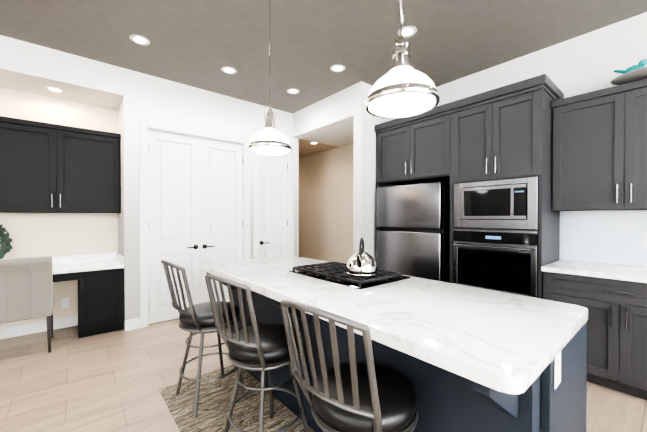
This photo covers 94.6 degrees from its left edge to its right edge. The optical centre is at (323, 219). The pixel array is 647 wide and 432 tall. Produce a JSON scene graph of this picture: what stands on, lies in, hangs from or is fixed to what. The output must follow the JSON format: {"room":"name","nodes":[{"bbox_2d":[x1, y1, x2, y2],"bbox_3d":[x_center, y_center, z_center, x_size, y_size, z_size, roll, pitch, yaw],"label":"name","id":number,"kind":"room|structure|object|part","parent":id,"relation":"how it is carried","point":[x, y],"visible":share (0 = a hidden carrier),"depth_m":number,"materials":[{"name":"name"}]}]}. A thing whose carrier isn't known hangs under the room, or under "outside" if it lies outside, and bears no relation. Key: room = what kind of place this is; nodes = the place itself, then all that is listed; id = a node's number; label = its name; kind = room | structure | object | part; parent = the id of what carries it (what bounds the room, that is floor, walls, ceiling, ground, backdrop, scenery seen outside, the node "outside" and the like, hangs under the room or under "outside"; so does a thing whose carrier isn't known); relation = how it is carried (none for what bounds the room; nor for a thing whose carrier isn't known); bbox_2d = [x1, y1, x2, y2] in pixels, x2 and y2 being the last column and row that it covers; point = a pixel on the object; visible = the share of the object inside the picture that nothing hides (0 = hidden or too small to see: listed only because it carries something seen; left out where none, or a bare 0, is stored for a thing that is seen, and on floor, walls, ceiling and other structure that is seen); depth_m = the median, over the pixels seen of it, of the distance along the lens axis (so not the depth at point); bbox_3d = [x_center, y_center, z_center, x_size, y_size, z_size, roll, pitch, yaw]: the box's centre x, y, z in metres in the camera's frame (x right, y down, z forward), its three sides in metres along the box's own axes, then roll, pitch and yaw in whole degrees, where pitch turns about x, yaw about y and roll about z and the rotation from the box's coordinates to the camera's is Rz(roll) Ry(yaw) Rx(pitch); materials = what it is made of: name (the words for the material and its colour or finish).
{"room":"kitchen","nodes":[
{"label":"kitchen","id":0,"kind":"room"},
{"bbox_2d":[0,87,117,326],"bbox_3d":[-3.710,-0.064,3.263,2.410,2.780,0.140,0,1,-40],"label":"wall","id":1,"kind":"structure","parent":0,"point":[44,234],"depth_m":3.61,"materials":[{"name":"paint"}]},
{"bbox_2d":[0,315,77,338],"bbox_3d":[-3.646,1.261,3.223,1.525,0.130,0.014,0,1,-40],"label":"baseboard","id":2,"kind":"structure","parent":1,"relation":"attached to","point":[36,327],"depth_m":3.46,"materials":[{"name":"white wood"}]},
{"bbox_2d":[61,298,68,307],"bbox_3d":[-3.153,1.023,3.642,0.075,0.120,0.008,0,1,-40],"label":"outlet","id":3,"kind":"object","parent":1,"relation":"attached to","point":[64,302],"visible":1,"depth_m":3.64,"materials":[{"name":"plastic"}]},
{"bbox_2d":[0,35,123,109],"bbox_3d":[-3.514,-1.612,3.019,2.410,0.320,0.750,0,1,-40],"label":"soffit","id":4,"kind":"structure","parent":0,"point":[30,67],"depth_m":3.22,"materials":[{"name":"paint"}]},
{"bbox_2d":[44,86,64,92],"bbox_3d":[-3.017,-1.454,3.354,0.176,0.006,0.176,0,1,-40],"label":"recessed light","id":5,"kind":"object","parent":4,"relation":"in","point":[48,87],"visible":1,"depth_m":3.34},
{"bbox_2d":[118,68,145,329],"bbox_3d":[-2.503,-0.228,3.880,0.232,3.100,0.750,0,1,-40],"label":"wall","id":6,"kind":"structure","parent":0,"point":[132,109],"depth_m":3.58,"materials":[{"name":"paint"}]},
{"bbox_2d":[146,74,244,136],"bbox_3d":[-1.723,-1.460,4.129,1.293,0.640,0.140,0,1,-40],"label":"wall","id":7,"kind":"structure","parent":0,"point":[171,102],"depth_m":4.01,"materials":[{"name":"paint"}]},
{"bbox_2d":[139,118,249,327],"bbox_3d":[-1.716,0.048,4.130,1.443,2.545,0.162,0,1,-40],"label":"double door","id":8,"kind":"structure","parent":7,"relation":"attached to","point":[194,200],"depth_m":4.01,"materials":[{"name":"white wood"}]},
{"bbox_2d":[245,101,298,258],"bbox_3d":[-0.852,-0.235,4.872,0.985,3.100,0.140,0,1,-40],"label":"wall","id":9,"kind":"structure","parent":0,"point":[250,120],"depth_m":4.59,"materials":[{"name":"paint"}]},
{"bbox_2d":[257,104,288,140],"bbox_3d":[-0.844,-1.465,4.870,0.591,0.640,0.140,0,1,-40],"label":"lintel","id":10,"kind":"object","parent":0,"point":[282,121],"visible":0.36,"depth_m":4.86,"materials":[{"name":"paint"}]},
{"bbox_2d":[253,146,293,258],"bbox_3d":[-0.836,0.042,4.871,0.741,2.545,0.162,0,1,-40],"label":"door","id":11,"kind":"structure","parent":10,"relation":"attached to","point":[273,205],"depth_m":4.86,"materials":[{"name":"white wood"}]},
{"bbox_3d":[-0.787,0.090,4.845,0.523,2.040,0.058,0,1,-40],"label":"handle","id":12,"kind":"part","parent":11,"relation":"part of","materials":[{"name":"white wood"}]},
{"bbox_2d":[289,113,292,136],"bbox_3d":[-0.593,-1.587,5.081,0.066,0.400,0.140,0,1,-40],"label":"wall","id":13,"kind":"structure","parent":0,"point":[290,124],"depth_m":5.02,"materials":[{"name":"paint"}]},
{"bbox_2d":[0,318,646,431],"bbox_3d":[-1.036,1.396,1.799,8.000,0.120,10.600,0,1,-40],"label":"floor","id":14,"kind":"structure","parent":0,"point":[112,381],"depth_m":2.42,"materials":[{"name":"wood"}]},
{"bbox_2d":[0,256,54,352],"bbox_3d":[-3.001,0.842,2.971,0.470,0.972,0.651,0,1,-40],"label":"desk chair","id":15,"kind":"object","parent":14,"relation":"on","point":[26,288],"visible":1,"depth_m":2.82,"materials":[{"name":"fabric"}]},
{"bbox_2d":[0,116,123,337],"bbox_3d":[-3.457,0.136,2.964,2.402,2.385,0.640,0,1,-40],"label":"desk","id":16,"kind":"object","parent":14,"relation":"on","point":[49,168],"visible":1,"depth_m":3.38,"materials":[{"name":"wood"}]},
{"bbox_2d":[0,224,12,258],"bbox_3d":[-3.626,0.260,3.128,0.512,0.519,0.105,0,1,-40],"label":"plant","id":17,"kind":"object","parent":16,"relation":"on","point":[5,244],"visible":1,"depth_m":3.25,"materials":[{"name":"green plant"}]},
{"bbox_2d":[159,365,313,431],"bbox_3d":[-0.036,1.335,1.340,0.640,0.008,3.110,0,1,-40],"label":"rug","id":18,"kind":"object","parent":14,"relation":"on","point":[214,399],"visible":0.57,"depth_m":2.10,"materials":[{"name":"beige fabric"}]},
{"bbox_2d":[161,260,244,417],"bbox_3d":[-0.889,0.802,2.203,0.536,1.045,0.428,0,1,-43],"label":"stool","id":19,"kind":"object","parent":18,"relation":"on","point":[195,319],"visible":0.94,"depth_m":2.06,"materials":[{"name":"grey metal"}]},
{"bbox_3d":[-0.849,0.699,2.240,0.424,0.095,0.424,0,1,-43],"label":"seat","id":20,"kind":"part","parent":19,"relation":"part of","materials":[{"name":"black leather"}]},
{"bbox_2d":[205,274,308,431],"bbox_3d":[-0.368,0.805,1.694,0.428,1.045,0.536,0,1,42],"label":"stool","id":21,"kind":"object","parent":18,"relation":"on","point":[262,348],"visible":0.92,"depth_m":1.57,"materials":[{"name":"grey metal"}]},
{"bbox_3d":[-0.332,0.702,1.734,0.424,0.095,0.424,0,1,42],"label":"seat","id":22,"kind":"part","parent":21,"relation":"part of","materials":[{"name":"black leather"}]},
{"bbox_2d":[280,300,417,431],"bbox_3d":[0.126,0.809,1.185,0.428,1.045,0.536,0,1,44],"label":"stool","id":23,"kind":"object","parent":18,"relation":"on","point":[368,395],"visible":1,"depth_m":1.06,"materials":[{"name":"grey metal"}]},
{"bbox_3d":[0.164,0.706,1.223,0.424,0.095,0.424,0,1,44],"label":"seat","id":24,"kind":"part","parent":23,"relation":"part of","materials":[{"name":"black leather"}]},
{"bbox_2d":[207,272,587,431],"bbox_3d":[0.088,0.899,2.070,0.965,0.871,2.509,0,1,-40],"label":"kitchen island","id":25,"kind":"object","parent":14,"relation":"on","point":[555,400],"depth_m":1.25,"materials":[{"name":"painted wood"},{"name":"quartz"}]},
{"bbox_2d":[202,256,587,399],"bbox_3d":[0.076,0.438,2.063,0.990,0.048,2.520,0,1,-40],"label":"island countertop","id":26,"kind":"structure","parent":25,"relation":"on","point":[498,341],"depth_m":1.29,"materials":[{"name":"white stone"}]},
{"bbox_2d":[286,260,409,287],"bbox_3d":[0.171,0.394,2.221,0.520,0.042,0.760,0,1,-40],"label":"cooktop","id":27,"kind":"object","parent":26,"relation":"in","point":[336,272],"depth_m":2.08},
{"bbox_2d":[554,351,560,388],"bbox_3d":[0.835,0.533,1.062,0.075,0.120,0.008,0,1,-40],"label":"outlet","id":28,"kind":"object","parent":25,"relation":"attached to","point":[557,360],"depth_m":1.05,"materials":[{"name":"plastic"}]},
{"bbox_2d":[376,182,449,282],"bbox_3d":[1.233,0.452,3.825,0.650,1.740,0.905,0,1,-40],"label":"fridge","id":29,"kind":"object","parent":14,"relation":"on","point":[413,230],"visible":0.54,"depth_m":3.50,"materials":[{"name":"metal"}]},
{"bbox_2d":[446,74,561,298],"bbox_3d":[1.866,0.037,3.117,0.640,2.580,0.830,0,1,-40],"label":"tall cabinet","id":30,"kind":"object","parent":14,"relation":"on","point":[519,166],"depth_m":2.84,"materials":[{"name":"wood"}]},
{"bbox_2d":[453,177,537,297],"bbox_3d":[1.621,0.176,2.898,0.107,1.105,0.750,0,1,-40],"label":"oven","id":31,"kind":"object","parent":30,"relation":"in","point":[495,220],"depth_m":2.87,"materials":[{"name":"silver glass"}]},
{"bbox_2d":[542,270,646,399],"bbox_3d":[2.450,0.892,2.450,0.616,0.880,1.096,0,1,-40],"label":"base cabinet","id":32,"kind":"object","parent":14,"relation":"on","point":[617,311],"depth_m":2.28,"materials":[{"name":"wood"}]},
{"bbox_2d":[542,258,646,281],"bbox_3d":[3.054,0.437,1.705,0.646,0.040,2.855,0,1,-40],"label":"countertop","id":33,"kind":"structure","parent":32,"relation":"on","point":[583,269],"depth_m":2.44,"materials":[{"name":"white stone"}]},
{"bbox_2d":[0,0,646,113],"bbox_3d":[-1.036,-1.839,1.776,8.000,0.150,10.600,0,1,-40],"label":"ceiling","id":34,"kind":"structure","parent":0,"point":[199,44],"depth_m":2.86,"materials":[{"name":"grey paint"}]},
{"bbox_2d":[129,35,149,44],"bbox_3d":[-1.816,-1.771,2.951,0.176,0.006,0.176,0,1,-40],"label":"recessed light","id":35,"kind":"object","parent":34,"relation":"in","point":[131,37],"depth_m":2.94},
{"bbox_3d":[-1.816,-1.772,2.951,0.104,0.004,0.104,0,1,-40],"label":"recessed ceiling light lens","id":36,"kind":"part","parent":35,"relation":"part of","materials":[{"name":"white plastic"}]},
{"bbox_2d":[221,67,236,73],"bbox_3d":[-1.125,-1.775,3.559,0.176,0.006,0.176,0,1,-40],"label":"recessed light","id":37,"kind":"object","parent":34,"relation":"in","point":[224,68],"visible":1,"depth_m":3.55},
{"bbox_2d":[248,0,291,154],"bbox_3d":[-0.416,-1.139,2.317,0.336,1.255,0.336,0,1,-40],"label":"pendant light","id":38,"kind":"object","parent":34,"relation":"hanging from","point":[269,139],"visible":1,"depth_m":2.25,"materials":[{"name":"white glass"}]},
{"bbox_3d":[-0.416,-0.630,2.321,0.316,0.126,0.316,0,1,-40],"label":"lamp shade","id":39,"kind":"part","parent":38,"relation":"part of","materials":[{"name":"white glass"}]},
{"bbox_2d":[250,146,289,154],"bbox_3d":[-0.416,-0.523,2.322,0.304,0.024,0.304,0,1,-40],"label":"diffuser","id":40,"kind":"object","parent":38,"relation":"attached to","point":[264,150],"depth_m":2.26,"materials":[{"name":"white glass"}]},
{"bbox_2d":[287,88,299,93],"bbox_3d":[-0.421,-1.779,4.152,0.176,0.006,0.176,0,1,-40],"label":"recessed light","id":41,"kind":"object","parent":34,"relation":"in","point":[297,90],"visible":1,"depth_m":4.15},
{"bbox_2d":[330,64,344,71],"bbox_3d":[0.170,-1.775,3.512,0.176,0.006,0.176,0,1,-40],"label":"recessed light","id":42,"kind":"object","parent":34,"relation":"in","point":[333,66],"depth_m":3.51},
{"bbox_3d":[0.170,-1.776,3.512,0.104,0.004,0.104,0,1,-40],"label":"recessed ceiling light lens","id":43,"kind":"part","parent":42,"relation":"part of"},
{"bbox_2d":[365,0,439,117],"bbox_3d":[0.364,-1.132,1.392,0.336,1.255,0.336,0,1,-40],"label":"pendant light","id":44,"kind":"object","parent":34,"relation":"hanging from","point":[402,88],"visible":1,"depth_m":1.31,"materials":[{"name":"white glass"}]},
{"bbox_2d":[368,93,435,117],"bbox_3d":[0.364,-0.517,1.396,0.304,0.024,0.304,0,1,-40],"label":"diffuser","id":45,"kind":"object","parent":44,"relation":"attached to","point":[382,105],"depth_m":1.34,"materials":[{"name":"white glass"}]},
{"bbox_3d":[0.364,-0.624,1.395,0.316,0.126,0.316,0,1,-40],"label":"lamp shade","id":46,"kind":"part","parent":44,"relation":"part of","materials":[{"name":"white glass"}]},
{"bbox_2d":[398,26,416,37],"bbox_3d":[0.791,-1.770,2.820,0.176,0.006,0.176,0,1,-40],"label":"recessed light","id":47,"kind":"object","parent":34,"relation":"in","point":[413,28],"depth_m":2.81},
{"bbox_3d":[0.791,-1.771,2.820,0.104,0.004,0.104,0,1,-40],"label":"recessed ceiling light lens","id":48,"kind":"part","parent":47,"relation":"part of","materials":[{"name":"white plastic"}]},
{"bbox_2d":[298,144,353,263],"bbox_3d":[-0.130,-0.046,6.410,0.140,2.700,4.700,0,1,-40],"label":"wall","id":49,"kind":"structure","parent":0,"point":[326,202],"depth_m":6.05,"materials":[{"name":"paint"}]},
{"bbox_2d":[293,81,396,157],"bbox_3d":[-0.550,-1.598,6.045,1.240,0.410,4.700,0,1,-40],"label":"ceiling","id":50,"kind":"structure","parent":0,"point":[329,120],"depth_m":4.55,"materials":[{"name":"paint"}]},
{"bbox_2d":[346,238,377,275],"bbox_3d":[0.249,0.250,2.037,0.253,0.248,0.216,0,1,-40],"label":"kettle","id":51,"kind":"object","parent":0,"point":[361,262],"visible":1,"depth_m":1.97,"materials":[{"name":"silver metal"}]},
{"bbox_3d":[0.263,0.193,2.048,0.150,0.136,0.109,0,1,-40],"label":"handle","id":52,"kind":"part","parent":51,"relation":"part of","materials":[{"name":"silver metal"}]},
{"bbox_2d":[353,112,386,260],"bbox_3d":[0.865,-0.031,4.266,1.100,2.700,0.140,0,1,-40],"label":"wall","id":53,"kind":"structure","parent":0,"point":[364,180],"depth_m":3.93,"materials":[{"name":"paint"}]},
{"bbox_2d":[436,12,646,266],"bbox_3d":[3.035,-0.217,2.341,0.140,3.100,5.600,0,1,-40],"label":"wall","id":54,"kind":"structure","parent":0,"point":[587,62],"depth_m":2.90,"materials":[{"name":"paint"}]},
{"bbox_2d":[374,104,445,185],"bbox_3d":[1.283,-0.868,3.822,0.616,0.780,1.010,0,1,-40],"label":"upper cabinet","id":55,"kind":"object","parent":54,"relation":"attached to","point":[409,150],"depth_m":3.61,"materials":[{"name":"wood"}]},
{"bbox_2d":[550,78,646,213],"bbox_3d":[2.578,-0.584,2.497,0.346,1.010,1.019,0,1,-40],"label":"upper cabinet","id":56,"kind":"object","parent":54,"relation":"attached to","point":[598,161],"depth_m":2.52,"materials":[{"name":"wood"}]},
{"bbox_2d":[611,66,646,84],"bbox_3d":[2.648,-1.129,2.335,0.383,0.080,0.580,0,1,-40],"label":"decorative platter","id":57,"kind":"object","parent":56,"relation":"on","point":[635,75],"visible":0.71,"depth_m":2.40,"materials":[{"name":"grey ceramic"}]},
{"bbox_2d":[614,59,646,73],"bbox_3d":[2.581,-1.220,2.344,0.081,0.131,0.444,0,1,-40],"label":"birds","id":58,"kind":"object","parent":57,"relation":"on","point":[642,63],"visible":0.54,"depth_m":2.40,"materials":[{"name":"teal ceramic"}]},
{"bbox_2d":[560,210,646,266],"bbox_3d":[3.303,0.171,1.914,0.002,0.486,2.858,0,1,-40],"label":"tile backsplash","id":59,"kind":"structure","parent":54,"relation":"attached to","point":[611,237],"depth_m":2.75,"materials":[{"name":"white tile"}]},
{"bbox_2d":[643,232,646,245],"bbox_3d":[2.769,0.171,2.538,0.008,0.120,0.075,0,1,-40],"label":"outlet","id":60,"kind":"object","parent":59,"relation":"attached to","point":[644,238],"visible":1,"depth_m":2.56,"materials":[{"name":"plastic"}]}
]}

